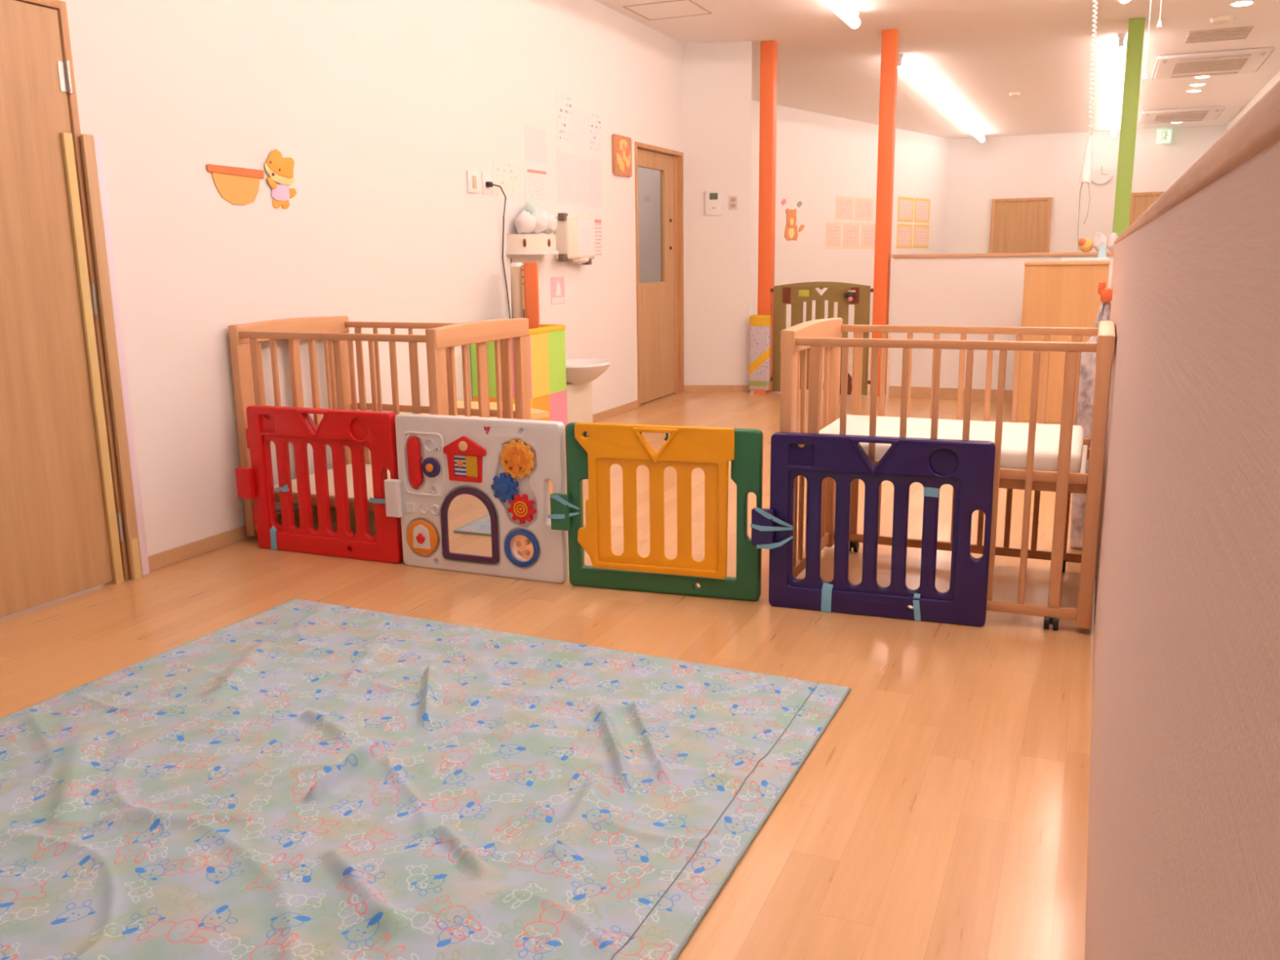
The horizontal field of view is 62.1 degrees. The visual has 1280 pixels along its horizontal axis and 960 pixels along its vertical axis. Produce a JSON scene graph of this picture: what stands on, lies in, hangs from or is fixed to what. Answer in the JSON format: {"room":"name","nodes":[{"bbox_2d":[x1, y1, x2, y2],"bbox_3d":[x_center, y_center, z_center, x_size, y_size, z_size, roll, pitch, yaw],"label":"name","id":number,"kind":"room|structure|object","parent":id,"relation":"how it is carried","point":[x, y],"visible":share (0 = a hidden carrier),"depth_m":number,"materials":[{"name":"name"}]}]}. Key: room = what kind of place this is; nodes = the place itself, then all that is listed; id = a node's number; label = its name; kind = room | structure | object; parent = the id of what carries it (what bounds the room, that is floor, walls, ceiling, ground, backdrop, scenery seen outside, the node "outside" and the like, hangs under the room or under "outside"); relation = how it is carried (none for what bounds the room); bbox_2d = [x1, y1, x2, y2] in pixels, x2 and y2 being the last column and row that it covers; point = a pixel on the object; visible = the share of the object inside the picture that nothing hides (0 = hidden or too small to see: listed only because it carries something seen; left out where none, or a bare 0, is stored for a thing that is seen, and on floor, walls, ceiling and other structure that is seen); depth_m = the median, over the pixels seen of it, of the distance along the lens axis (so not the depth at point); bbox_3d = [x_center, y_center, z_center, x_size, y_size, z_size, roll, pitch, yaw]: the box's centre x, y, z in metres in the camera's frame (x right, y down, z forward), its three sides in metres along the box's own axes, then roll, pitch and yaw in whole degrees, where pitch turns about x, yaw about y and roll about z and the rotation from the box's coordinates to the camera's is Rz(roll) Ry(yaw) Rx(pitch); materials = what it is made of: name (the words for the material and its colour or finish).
{"room":"daycare nursery room","nodes":[
{"label":"daycare nursery room","id":0,"kind":"room"},
{"bbox_2d":[59,0,683,555],"bbox_3d":[-1.941,-1.130,4.134,0.120,2.960,11.550,4,13,23],"label":"wall","id":1,"kind":"structure","parent":0,"point":[382,110],"depth_m":5.04,"materials":[{"name":"paint"}]},
{"bbox_2d":[0,0,130,617],"bbox_3d":[-2.223,-0.559,3.538,0.140,2.093,0.911,4,13,23],"label":"door","id":2,"kind":"structure","parent":1,"relation":"in","point":[55,544],"depth_m":3.72,"materials":[{"name":"brown wood"}]},
{"bbox_2d":[60,132,124,583],"bbox_3d":[-2.008,-0.413,3.911,0.016,1.650,0.036,4,13,23],"label":"guard","id":3,"kind":"object","parent":2,"relation":"attached to","point":[66,138],"visible":1,"depth_m":3.89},
{"bbox_2d":[80,133,142,579],"bbox_3d":[-1.965,-0.425,3.966,0.020,1.650,0.044,4,13,23],"label":"guard","id":4,"kind":"object","parent":1,"relation":"attached to","point":[88,153],"visible":1,"depth_m":3.95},
{"bbox_2d":[93,137,149,576],"bbox_3d":[-1.955,-0.432,4.009,0.021,1.645,0.035,4,13,23],"label":"guard","id":5,"kind":"object","parent":1,"relation":"attached to","point":[97,140],"visible":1,"depth_m":3.99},
{"bbox_2d":[206,164,264,204],"bbox_3d":[-1.705,-1.245,4.503,0.011,0.156,0.326,4,13,23],"label":"bowl","id":6,"kind":"object","parent":1,"relation":"attached to","point":[236,185],"visible":1,"depth_m":4.50,"materials":[{"name":"paper"}]},
{"bbox_2d":[264,149,296,208],"bbox_3d":[-1.597,-1.339,4.739,0.016,0.254,0.199,4,13,23],"label":"fox","id":7,"kind":"object","parent":1,"relation":"attached to","point":[279,168],"visible":1,"depth_m":4.73,"materials":[{"name":"orange paper"}]},
{"bbox_2d":[147,385,684,571],"bbox_3d":[-1.841,0.281,4.460,0.009,0.062,11.430,4,13,23],"label":"baseboard","id":8,"kind":"structure","parent":1,"relation":"attached to","point":[192,549],"depth_m":4.51,"materials":[{"name":"brown wood"}]},
{"bbox_2d":[466,170,479,193],"bbox_3d":[-0.967,-1.728,6.171,0.015,0.120,0.120,4,13,23],"label":"wall switch","id":9,"kind":"object","parent":1,"relation":"attached to","point":[473,180],"visible":1,"depth_m":6.16,"materials":[{"name":"white plastic"}]},
{"bbox_2d":[485,181,511,319],"bbox_3d":[-0.831,-0.990,6.554,0.056,1.625,0.239,4,13,23],"label":"power cord","id":10,"kind":"object","parent":1,"relation":"attached to","point":[488,184],"visible":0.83,"depth_m":6.49,"materials":[{"name":"black rubber"}]},
{"bbox_2d":[492,159,519,199],"bbox_3d":[-0.820,-1.838,6.517,0.002,0.220,0.310,4,13,23],"label":"notice","id":11,"kind":"object","parent":1,"relation":"attached to","point":[505,174],"visible":1,"depth_m":6.51,"materials":[{"name":"paper"}]},
{"bbox_2d":[505,234,558,254],"bbox_3d":[-0.641,-1.494,6.752,0.199,0.123,0.510,4,13,23],"label":"shelf","id":12,"kind":"object","parent":1,"relation":"attached to","point":[517,244],"visible":1,"depth_m":6.59,"materials":[{"name":"white plastic"}]},
{"bbox_2d":[514,210,536,234],"bbox_3d":[-0.712,-1.599,6.600,0.129,0.143,0.138,4,13,23],"label":"cloth bundle","id":13,"kind":"object","parent":12,"relation":"on","point":[525,223],"visible":1,"depth_m":6.55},
{"bbox_2d":[531,207,547,234],"bbox_3d":[-0.653,-1.638,6.724,0.146,0.168,0.158,4,13,23],"label":"cloth bundle","id":14,"kind":"object","parent":12,"relation":"on","point":[541,216],"visible":0.69,"depth_m":6.68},
{"bbox_2d":[541,213,557,234],"bbox_3d":[-0.595,-1.651,6.856,0.129,0.137,0.144,4,13,23],"label":"cloth bundle","id":15,"kind":"object","parent":12,"relation":"on","point":[552,225],"visible":0.59,"depth_m":6.82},
{"bbox_2d":[524,125,547,164],"bbox_3d":[-0.666,-2.148,6.828,0.002,0.215,0.290,4,13,23],"label":"notice","id":16,"kind":"object","parent":1,"relation":"attached to","point":[535,139],"visible":1,"depth_m":6.82,"materials":[{"name":"paper"}]},
{"bbox_2d":[524,164,548,204],"bbox_3d":[-0.664,-1.907,6.877,0.002,0.227,0.305,4,13,23],"label":"notice","id":17,"kind":"object","parent":1,"relation":"attached to","point":[536,178],"visible":1,"depth_m":6.87,"materials":[{"name":"paper"}]},
{"bbox_2d":[550,276,564,304],"bbox_3d":[-0.558,-1.288,7.239,0.004,0.182,0.200,4,13,23],"label":"notice","id":18,"kind":"object","parent":1,"relation":"attached to","point":[557,287],"visible":1,"depth_m":7.23,"materials":[{"name":"pink paper"}]},
{"bbox_2d":[555,91,573,144],"bbox_3d":[-0.505,-2.434,7.161,0.002,0.315,0.235,4,13,23],"label":"notice","id":19,"kind":"object","parent":1,"relation":"attached to","point":[564,101],"visible":1,"depth_m":7.16,"materials":[{"name":"paper"}]},
{"bbox_2d":[556,150,574,204],"bbox_3d":[-0.503,-2.053,7.234,0.002,0.340,0.250,4,13,23],"label":"notice","id":20,"kind":"object","parent":1,"relation":"attached to","point":[565,160],"visible":1,"depth_m":7.23,"materials":[{"name":"paper"}]},
{"bbox_2d":[554,213,595,264],"bbox_3d":[-0.452,-1.646,7.287,0.112,0.340,0.470,4,13,23],"label":"dispenser","id":21,"kind":"object","parent":1,"relation":"attached to","point":[575,235],"visible":0.98,"depth_m":7.19,"materials":[{"name":"beige plastic"}]},
{"bbox_2d":[573,103,587,146],"bbox_3d":[-0.410,-2.456,7.382,0.002,0.265,0.215,4,13,23],"label":"notice","id":22,"kind":"object","parent":1,"relation":"attached to","point":[580,113],"visible":1,"depth_m":7.38,"materials":[{"name":"paper"}]},
{"bbox_2d":[574,154,589,205],"bbox_3d":[-0.406,-2.099,7.457,0.002,0.335,0.215,4,13,23],"label":"notice","id":23,"kind":"object","parent":1,"relation":"attached to","point":[581,162],"visible":1,"depth_m":7.45,"materials":[{"name":"paper"}]},
{"bbox_2d":[587,111,601,152],"bbox_3d":[-0.320,-2.481,7.593,0.002,0.265,0.215,4,13,23],"label":"notice","id":24,"kind":"object","parent":1,"relation":"attached to","point":[594,119],"visible":1,"depth_m":7.59,"materials":[{"name":"paper"}]},
{"bbox_2d":[589,157,602,208],"bbox_3d":[-0.319,-2.134,7.658,0.002,0.340,0.200,4,13,23],"label":"notice","id":25,"kind":"object","parent":1,"relation":"attached to","point":[595,165],"visible":1,"depth_m":7.66,"materials":[{"name":"paper"}]},
{"bbox_2d":[590,214,602,260],"bbox_3d":[-0.314,-1.762,7.736,0.002,0.320,0.190,4,13,23],"label":"notice","id":26,"kind":"object","parent":1,"relation":"attached to","point":[597,219],"visible":0.79,"depth_m":7.76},
{"bbox_2d":[611,133,631,177],"bbox_3d":[-0.133,-2.441,8.014,0.026,0.290,0.325,4,13,23],"label":"wooden plaque","id":27,"kind":"object","parent":1,"relation":"attached to","point":[621,144],"visible":1,"depth_m":7.98,"materials":[{"name":"brown wood"}]},
{"bbox_2d":[616,139,631,172],"bbox_3d":[-0.122,-2.441,8.011,0.004,0.236,0.255,4,13,23],"label":"picture","id":28,"kind":"object","parent":27,"relation":"attached to","point":[623,146],"depth_m":8.00},
{"bbox_2d":[634,141,684,407],"bbox_3d":[0.123,-1.708,8.930,0.132,2.073,1.036,4,13,23],"label":"door","id":29,"kind":"structure","parent":1,"relation":"in","point":[660,304],"depth_m":9.08,"materials":[{"name":"brown wood"}]},
{"bbox_2d":[0,335,1095,959],"bbox_3d":[1.300,-0.431,8.069,8.500,0.100,20.900,4,13,23],"label":"floor","id":30,"kind":"structure","parent":0,"point":[941,811],"depth_m":3.15,"materials":[{"name":"brown wood"}]},
{"bbox_2d":[235,404,403,563],"bbox_3d":[-1.328,0.013,4.370,0.778,0.612,0.082,4,13,22],"label":"panel","id":31,"kind":"object","parent":30,"relation":"on","point":[338,428],"visible":0.97,"depth_m":4.36,"materials":[{"name":"red plastic"}]},
{"bbox_2d":[227,315,531,536],"bbox_3d":[-1.112,-0.233,4.713,1.038,0.946,0.745,4,13,23],"label":"crib","id":32,"kind":"object","parent":30,"relation":"on","point":[441,339],"visible":0.4,"depth_m":4.55,"materials":[{"name":"brown wood"}]},
{"bbox_2d":[0,598,850,959],"bbox_3d":[-0.742,0.671,2.538,2.101,0.062,2.037,4,13,23],"label":"play mat","id":33,"kind":"object","parent":30,"relation":"on","point":[296,779],"visible":1,"depth_m":2.41,"materials":[{"name":"fabric"}]},
{"bbox_2d":[400,400,549,419],"bbox_3d":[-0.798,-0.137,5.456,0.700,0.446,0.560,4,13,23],"label":"mattress","id":34,"kind":"object","parent":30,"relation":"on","point":[535,413],"visible":0.02,"depth_m":5.38,"materials":[{"name":"white fabric"}]},
{"bbox_2d":[384,413,568,583],"bbox_3d":[-0.639,0.065,4.080,0.766,0.612,0.080,4,13,23],"label":"panel","id":35,"kind":"object","parent":30,"relation":"on","point":[463,493],"visible":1,"depth_m":4.05,"materials":[{"name":"white plastic"}]},
{"bbox_2d":[453,454,466,476],"bbox_3d":[-0.685,-0.056,4.064,0.052,0.082,0.005,4,13,23],"label":"picture","id":36,"kind":"object","parent":35,"relation":"attached to","point":[459,471],"depth_m":4.06},
{"bbox_2d":[446,493,492,557],"bbox_3d":[-0.657,0.171,4.104,0.204,0.247,0.005,4,13,23],"label":"mirror","id":37,"kind":"object","parent":35,"relation":"attached to","point":[468,516],"depth_m":4.10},
{"bbox_2d":[465,455,477,477],"bbox_3d":[-0.637,-0.052,4.042,0.053,0.082,0.009,4,13,23],"label":"shutter","id":38,"kind":"object","parent":35,"relation":"hanging from","point":[471,461],"depth_m":4.04,"materials":[{"name":"yellow plastic"}]},
{"bbox_2d":[503,445,528,473],"bbox_3d":[-0.460,-0.075,3.948,0.106,0.105,0.012,4,13,23],"label":"gear","id":39,"kind":"object","parent":35,"relation":"on","point":[516,458],"depth_m":3.94,"materials":[{"name":"orange plastic"}]},
{"bbox_2d":[470,324,567,451],"bbox_3d":[-0.725,-0.528,6.455,0.400,0.800,0.463,4,13,23],"label":"box","id":40,"kind":"object","parent":30,"relation":"on","point":[547,352],"visible":0.46,"depth_m":6.31,"materials":[{"name":"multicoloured plastic"}]},
{"bbox_2d":[510,262,523,319],"bbox_3d":[-0.734,-0.739,6.522,0.082,1.164,0.082,4,13,23],"label":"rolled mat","id":41,"kind":"object","parent":40,"relation":"in","point":[516,270],"visible":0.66,"depth_m":6.41,"materials":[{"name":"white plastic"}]},
{"bbox_2d":[520,262,539,328],"bbox_3d":[-0.653,-0.728,6.465,0.105,1.164,0.027,4,13,23],"label":"board","id":42,"kind":"object","parent":40,"relation":"in","point":[530,282],"visible":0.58,"depth_m":6.37,"materials":[{"name":"paint"}]},
{"bbox_2d":[565,359,610,423],"bbox_3d":[-0.414,-0.542,7.203,0.430,0.512,0.494,4,13,23],"label":"basin","id":43,"kind":"object","parent":30,"relation":"on","point":[580,373],"visible":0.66,"depth_m":7.14,"materials":[{"name":"white ceramic"}]},
{"bbox_2d":[550,422,763,600],"bbox_3d":[0.051,0.108,3.815,0.772,0.620,0.082,3,12,17],"label":"panel","id":44,"kind":"object","parent":30,"relation":"on","point":[590,456],"visible":1,"depth_m":3.79,"materials":[{"name":"green plastic"}]},
{"bbox_2d":[547,494,578,519],"bbox_3d":[-0.281,0.099,3.881,0.118,0.090,0.022,0,12,3],"label":"tie","id":45,"kind":"object","parent":44,"relation":"attached to","point":[557,498],"visible":1,"depth_m":3.88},
{"bbox_2d":[748,315,771,394],"bbox_3d":[1.055,-1.104,9.366,0.185,0.690,0.070,4,13,23],"label":"mat","id":46,"kind":"object","parent":30,"relation":"on","point":[759,325],"visible":1,"depth_m":9.33,"materials":[{"name":"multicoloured fabric"}]},
{"bbox_2d":[757,40,777,391],"bbox_3d":[1.108,-2.248,9.286,0.119,2.960,0.120,4,13,23],"label":"pillar","id":47,"kind":"structure","parent":30,"relation":"on","point":[769,49],"depth_m":9.17,"materials":[{"name":"orange paint"}]},
{"bbox_2d":[751,431,995,626],"bbox_3d":[0.760,0.160,3.550,0.778,0.612,0.082,4,13,19],"label":"panel","id":48,"kind":"object","parent":30,"relation":"on","point":[967,466],"visible":0.99,"depth_m":3.53,"materials":[{"name":"purple plastic"}]},
{"bbox_2d":[750,506,793,549],"bbox_3d":[0.450,0.165,3.627,0.149,0.145,0.027,0,12,4],"label":"tie","id":49,"kind":"object","parent":48,"relation":"attached to","point":[762,528],"visible":1,"depth_m":3.62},
{"bbox_2d":[821,582,833,612],"bbox_3d":[0.641,0.402,3.642,0.038,0.099,0.016,4,13,19],"label":"tape","id":50,"kind":"object","parent":48,"relation":"attached to","point":[826,593],"visible":1,"depth_m":3.64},
{"bbox_2d":[870,28,898,396],"bbox_3d":[2.035,-2.173,8.875,0.117,2.960,0.120,4,13,23],"label":"pillar","id":51,"kind":"structure","parent":30,"relation":"on","point":[890,37],"depth_m":8.77,"materials":[{"name":"orange paint"}]},
{"bbox_2d":[769,281,873,395],"bbox_3d":[1.555,-1.228,9.219,0.900,0.962,0.093,4,13,23],"label":"safety gate","id":52,"kind":"object","parent":51,"relation":"attached to","point":[845,294],"visible":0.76,"depth_m":9.18,"materials":[{"name":"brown plastic"}]},
{"bbox_2d":[779,317,1115,630],"bbox_3d":[1.102,-0.081,3.825,1.038,0.961,0.745,4,13,23],"label":"crib","id":53,"kind":"object","parent":30,"relation":"on","point":[814,335],"visible":0.73,"depth_m":3.53,"materials":[{"name":"brown wood"}]},
{"bbox_2d":[803,414,1084,472],"bbox_3d":[1.101,-0.137,3.816,0.900,0.075,0.630,4,13,23],"label":"mattress","id":54,"kind":"object","parent":53,"relation":"on","point":[1014,448],"visible":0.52,"depth_m":3.74,"materials":[{"name":"fabric"}]},
{"bbox_2d":[1017,261,1110,422],"bbox_3d":[3.069,-1.010,7.732,0.556,1.130,0.505,4,13,23],"label":"storage cabinet","id":55,"kind":"object","parent":30,"relation":"on","point":[1056,294],"visible":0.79,"depth_m":7.49,"materials":[{"name":"brown wood"}]},
{"bbox_2d":[1069,280,1112,549],"bbox_3d":[1.806,-0.249,4.285,0.104,1.085,0.090,4,13,23],"label":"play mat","id":56,"kind":"object","parent":30,"relation":"on","point":[1088,361],"visible":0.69,"depth_m":4.25,"materials":[{"name":"fabric"}]},
{"bbox_2d":[1111,17,1145,252],"bbox_3d":[3.886,-2.135,8.588,0.116,2.960,0.120,4,13,23],"label":"pillar","id":57,"kind":"structure","parent":30,"relation":"on","point":[1135,33],"depth_m":8.39,"materials":[{"name":"paint"}]},
{"bbox_2d":[637,166,661,283],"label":"window","id":58,"kind":"structure","parent":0,"point":[648,180],"depth_m":9.48,"materials":[{"name":"white glass"}]},
{"bbox_2d":[682,41,751,385],"bbox_3d":[0.676,-2.255,9.345,0.582,2.960,0.140,0,12,5],"label":"wall","id":59,"kind":"structure","parent":0,"point":[717,76],"depth_m":9.27,"materials":[{"name":"paint"}]},
{"bbox_2d":[705,190,722,215],"bbox_3d":[0.639,-2.404,9.233,0.150,0.205,0.023,0,12,5],"label":"thermostat","id":60,"kind":"object","parent":59,"relation":"attached to","point":[713,199],"visible":1,"depth_m":9.22,"materials":[{"name":"white plastic"}]},
{"bbox_2d":[684,385,750,391],"bbox_3d":[0.692,-0.822,9.569,0.595,0.062,0.011,0,12,6],"label":"baseboard","id":61,"kind":"structure","parent":59,"relation":"attached to","point":[687,388],"depth_m":9.56,"materials":[{"name":"brown wood"}]},
{"bbox_2d":[749,100,950,338],"bbox_3d":[1.976,-3.151,13.540,0.120,2.960,9.416,9,15,37],"label":"wall","id":62,"kind":"structure","parent":0,"point":[820,157],"depth_m":14.04,"materials":[{"name":"paint"}]},
{"bbox_2d":[784,208,804,240],"bbox_3d":[1.950,-3.209,13.383,0.015,0.389,0.487,9,15,37],"label":"bear","id":63,"kind":"object","parent":62,"relation":"attached to","point":[791,228],"visible":1,"depth_m":13.32},
{"bbox_2d":[825,222,841,248],"bbox_3d":[2.585,-3.262,14.204,0.005,0.350,0.420,9,15,37],"label":"poster","id":64,"kind":"object","parent":62,"relation":"attached to","point":[833,229],"visible":1,"depth_m":14.20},
{"bbox_2d":[827,225,839,245],"bbox_3d":[2.587,-3.261,14.203,0.002,0.266,0.336,9,15,37],"label":"picture","id":65,"kind":"object","parent":64,"relation":"attached to","point":[833,231],"depth_m":14.20},
{"bbox_2d":[835,195,853,219],"bbox_3d":[2.767,-3.669,14.359,0.005,0.300,0.500,9,15,37],"label":"poster","id":66,"kind":"object","parent":62,"relation":"attached to","point":[844,205],"visible":1,"depth_m":14.35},
{"bbox_2d":[837,199,852,217],"bbox_3d":[2.768,-3.669,14.358,0.002,0.228,0.400,9,15,37],"label":"picture","id":67,"kind":"object","parent":66,"relation":"attached to","point":[844,206],"depth_m":14.35},
{"bbox_2d":[842,222,859,248],"bbox_3d":[2.901,-3.348,14.595,0.005,0.350,0.480,9,15,37],"label":"poster","id":68,"kind":"object","parent":62,"relation":"attached to","point":[851,230],"visible":1,"depth_m":14.59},
{"bbox_2d":[844,226,857,245],"bbox_3d":[2.902,-3.347,14.595,0.003,0.266,0.384,9,15,38],"label":"picture","id":69,"kind":"object","parent":68,"relation":"attached to","point":[851,232],"depth_m":14.59},
{"bbox_2d":[855,197,873,220],"bbox_3d":[3.122,-3.766,14.801,0.005,0.300,0.530,9,15,37],"label":"poster","id":70,"kind":"object","parent":62,"relation":"attached to","point":[864,206],"visible":1,"depth_m":14.79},
{"bbox_2d":[857,200,871,217],"bbox_3d":[3.123,-3.766,14.800,0.002,0.228,0.424,9,15,37],"label":"picture","id":71,"kind":"object","parent":70,"relation":"attached to","point":[864,207],"depth_m":14.80},
{"bbox_2d":[861,222,875,248],"bbox_3d":[3.250,-3.443,15.029,0.005,0.350,0.530,9,15,37],"label":"poster","id":72,"kind":"object","parent":62,"relation":"attached to","point":[868,230],"visible":0.69,"depth_m":14.98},
{"bbox_2d":[862,226,875,245],"bbox_3d":[3.251,-3.443,15.028,0.002,0.266,0.424,9,15,37],"label":"picture","id":73,"kind":"object","parent":72,"relation":"attached to","point":[868,232],"depth_m":15.00},
{"bbox_2d":[896,223,912,248],"bbox_3d":[3.958,-3.645,15.906,0.005,0.350,0.540,9,15,37],"label":"poster","id":74,"kind":"object","parent":62,"relation":"attached to","point":[904,232],"visible":1,"depth_m":15.89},
{"bbox_2d":[897,226,911,244],"bbox_3d":[3.959,-3.645,15.905,0.002,0.266,0.432,9,15,37],"label":"picture","id":75,"kind":"object","parent":74,"relation":"attached to","point":[904,233],"depth_m":15.89},
{"bbox_2d":[897,196,914,222],"bbox_3d":[3.954,-4.022,15.827,0.005,0.360,0.540,9,15,37],"label":"poster","id":76,"kind":"object","parent":62,"relation":"attached to","point":[905,205],"visible":1,"depth_m":15.81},
{"bbox_2d":[899,200,912,219],"bbox_3d":[3.955,-4.022,15.826,0.002,0.274,0.432,9,15,37],"label":"picture","id":77,"kind":"object","parent":76,"relation":"attached to","point":[905,206],"depth_m":15.83},
{"bbox_2d":[912,224,928,248],"bbox_3d":[4.323,-3.745,16.359,0.005,0.350,0.560,9,15,37],"label":"poster","id":78,"kind":"object","parent":62,"relation":"attached to","point":[921,232],"visible":1,"depth_m":16.34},
{"bbox_2d":[915,226,927,244],"bbox_3d":[4.324,-3.745,16.358,0.003,0.266,0.448,9,15,38],"label":"picture","id":79,"kind":"object","parent":78,"relation":"attached to","point":[921,233],"depth_m":16.35},
{"bbox_2d":[914,197,930,222],"bbox_3d":[4.319,-4.122,16.280,0.005,0.360,0.560,9,15,37],"label":"poster","id":80,"kind":"object","parent":62,"relation":"attached to","point":[922,206],"visible":1,"depth_m":16.27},
{"bbox_2d":[915,200,928,220],"bbox_3d":[4.320,-4.121,16.279,0.003,0.274,0.448,9,15,38],"label":"picture","id":81,"kind":"object","parent":80,"relation":"attached to","point":[922,207],"depth_m":16.27},
{"bbox_2d":[595,0,1279,138],"bbox_3d":[1.264,-3.426,7.441,8.500,0.100,20.900,4,13,23],"label":"ceiling","id":82,"kind":"structure","parent":0,"point":[977,53],"depth_m":9.52,"materials":[{"name":"paint"}]},
{"bbox_2d":[622,0,712,20],"bbox_3d":[0.206,-3.426,7.757,0.510,0.004,0.500,4,13,23],"label":"access hatch","id":83,"kind":"object","parent":82,"relation":"attached to","point":[676,8],"visible":1,"depth_m":7.75,"materials":[{"name":"white"}]},
{"bbox_2d":[820,0,860,28],"bbox_3d":[0.149,-2.700,4.580,0.084,0.120,7.400,4,13,23],"label":"ceiling light","id":84,"kind":"object","parent":82,"relation":"attached to","point":[845,10],"visible":1,"depth_m":7.51,"materials":[{"name":"white plastic"}]},
{"bbox_2d":[897,53,985,142],"bbox_3d":[3.777,-4.489,12.899,0.084,0.120,7.300,4,13,23],"label":"ceiling light","id":85,"kind":"object","parent":82,"relation":"attached to","point":[905,66],"visible":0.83,"depth_m":11.53,"materials":[{"name":"white plastic"}]},
{"bbox_2d":[1077,0,1097,251],"bbox_3d":[2.991,-2.419,7.071,0.080,1.761,0.080,4,13,23],"label":"cord","id":86,"kind":"object","parent":82,"relation":"hanging from","point":[1086,173],"visible":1,"depth_m":7.10,"materials":[{"name":"white plastic"}]},
{"bbox_2d":[1110,33,1126,137],"bbox_3d":[5.500,-4.380,12.283,0.084,0.120,7.700,4,13,23],"label":"ceiling light","id":87,"kind":"object","parent":82,"relation":"attached to","point":[1121,44],"visible":1,"depth_m":10.42,"materials":[{"name":"white plastic"}]},
{"bbox_2d":[1155,127,1172,143],"bbox_3d":[7.652,-5.032,15.532,0.200,0.230,0.074,4,13,23],"label":"exit sign","id":88,"kind":"object","parent":82,"relation":"hanging from","point":[1164,135],"visible":1,"depth_m":15.51,"materials":[{"name":"white"}]},
{"bbox_2d":[1139,106,1225,124],"bbox_3d":[7.138,-4.811,14.061,0.940,0.045,1.250,4,13,23],"label":"air conditioner","id":89,"kind":"object","parent":82,"relation":"attached to","point":[1193,114],"visible":1,"depth_m":13.87,"materials":[{"name":"plastic"}]},
{"bbox_2d":[1154,112,1207,120],"bbox_3d":[7.130,-4.792,14.047,0.600,0.007,0.613,4,13,23],"label":"grille","id":90,"kind":"object","parent":89,"relation":"attached to","point":[1193,115],"depth_m":14.00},
{"bbox_2d":[1151,47,1274,79],"bbox_3d":[5.461,-3.985,10.216,0.940,0.045,1.300,4,13,23],"label":"air conditioner","id":91,"kind":"object","parent":82,"relation":"attached to","point":[1246,60],"visible":1,"depth_m":10.03,"materials":[{"name":"plastic"}]},
{"bbox_2d":[1172,57,1248,74],"bbox_3d":[5.453,-3.965,10.201,0.600,0.007,0.660,4,13,23],"label":"grille","id":92,"kind":"object","parent":91,"relation":"attached to","point":[1234,64],"depth_m":10.16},
{"bbox_2d":[1185,26,1253,44],"bbox_3d":[4.828,-3.715,8.888,0.460,0.012,0.510,4,13,23],"label":"ceiling vent","id":93,"kind":"object","parent":82,"relation":"in","point":[1239,33],"visible":1,"depth_m":8.85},
{"bbox_2d":[1209,15,1235,24],"bbox_3d":[4.524,-3.572,8.267,0.180,0.030,0.180,4,13,23],"label":"smoke detector","id":94,"kind":"object","parent":82,"relation":"attached to","point":[1225,19],"visible":1,"depth_m":8.22,"materials":[{"name":"beige plastic"}]},
{"bbox_2d":[888,255,1113,390],"bbox_3d":[3.014,-1.218,8.643,1.900,1.165,0.120,4,13,23],"label":"wall","id":95,"kind":"structure","parent":0,"point":[970,291],"depth_m":8.72,"materials":[{"name":"paint"}]},
{"bbox_2d":[888,386,1013,402],"bbox_3d":[2.875,-0.694,8.744,1.640,0.100,0.010,4,13,23],"label":"baseboard","id":96,"kind":"structure","parent":95,"relation":"attached to","point":[917,393],"depth_m":8.87,"materials":[{"name":"brown wood"}]},
{"bbox_2d":[891,252,1114,257],"bbox_3d":[3.007,-1.802,8.520,1.940,0.028,0.150,4,13,23],"label":"trim","id":97,"kind":"structure","parent":95,"relation":"on","point":[1057,254],"depth_m":8.49,"materials":[{"name":"brown wood"}]},
{"bbox_2d":[944,124,1226,253],"bbox_3d":[6.649,-3.811,16.418,4.220,2.960,0.120,4,13,23],"label":"wall","id":98,"kind":"structure","parent":0,"point":[1042,165],"depth_m":16.32,"materials":[{"name":"paint"}]},
{"bbox_2d":[989,197,1052,253],"bbox_3d":[5.934,-3.383,16.711,0.880,2.020,0.080,4,13,23],"label":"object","id":99,"kind":"structure","parent":98,"relation":"in","point":[1018,225],"depth_m":16.57,"materials":[{"name":"brown wood"}]},
{"bbox_2d":[1091,164,1111,184],"bbox_3d":[6.951,-4.600,16.025,0.280,0.280,0.045,4,13,23],"label":"wall clock","id":100,"kind":"object","parent":98,"relation":"attached to","point":[1101,174],"visible":1,"depth_m":16.01,"materials":[{"name":"white plastic"}]},
{"bbox_2d":[1128,191,1164,226],"bbox_3d":[7.755,-3.259,15.943,0.880,2.050,0.080,4,13,23],"label":"door","id":101,"kind":"structure","parent":98,"relation":"in","point":[1140,202],"depth_m":15.87,"materials":[{"name":"brown wood"}]},
{"bbox_2d":[1084,140,1279,959],"bbox_3d":[1.009,0.135,2.130,0.120,1.238,9.530,4,13,23],"label":"wall partition","id":102,"kind":"structure","parent":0,"point":[1184,846],"depth_m":0.57,"materials":[{"name":"paint"}]},
{"bbox_2d":[1114,80,1279,244],"bbox_3d":[1.008,-0.482,2.003,0.139,0.021,9.540,4,13,23],"label":"ledge","id":103,"kind":"structure","parent":102,"relation":"on","point":[1258,129],"depth_m":0.51,"materials":[{"name":"brown wood"}]},
{"bbox_2d":[1226,70,1279,131],"bbox_3d":[4.461,-1.659,6.287,0.120,2.960,20.650,4,13,23],"label":"wall","id":104,"kind":"structure","parent":0,"point":[1276,78],"depth_m":12.38,"materials":[{"name":"paint"}]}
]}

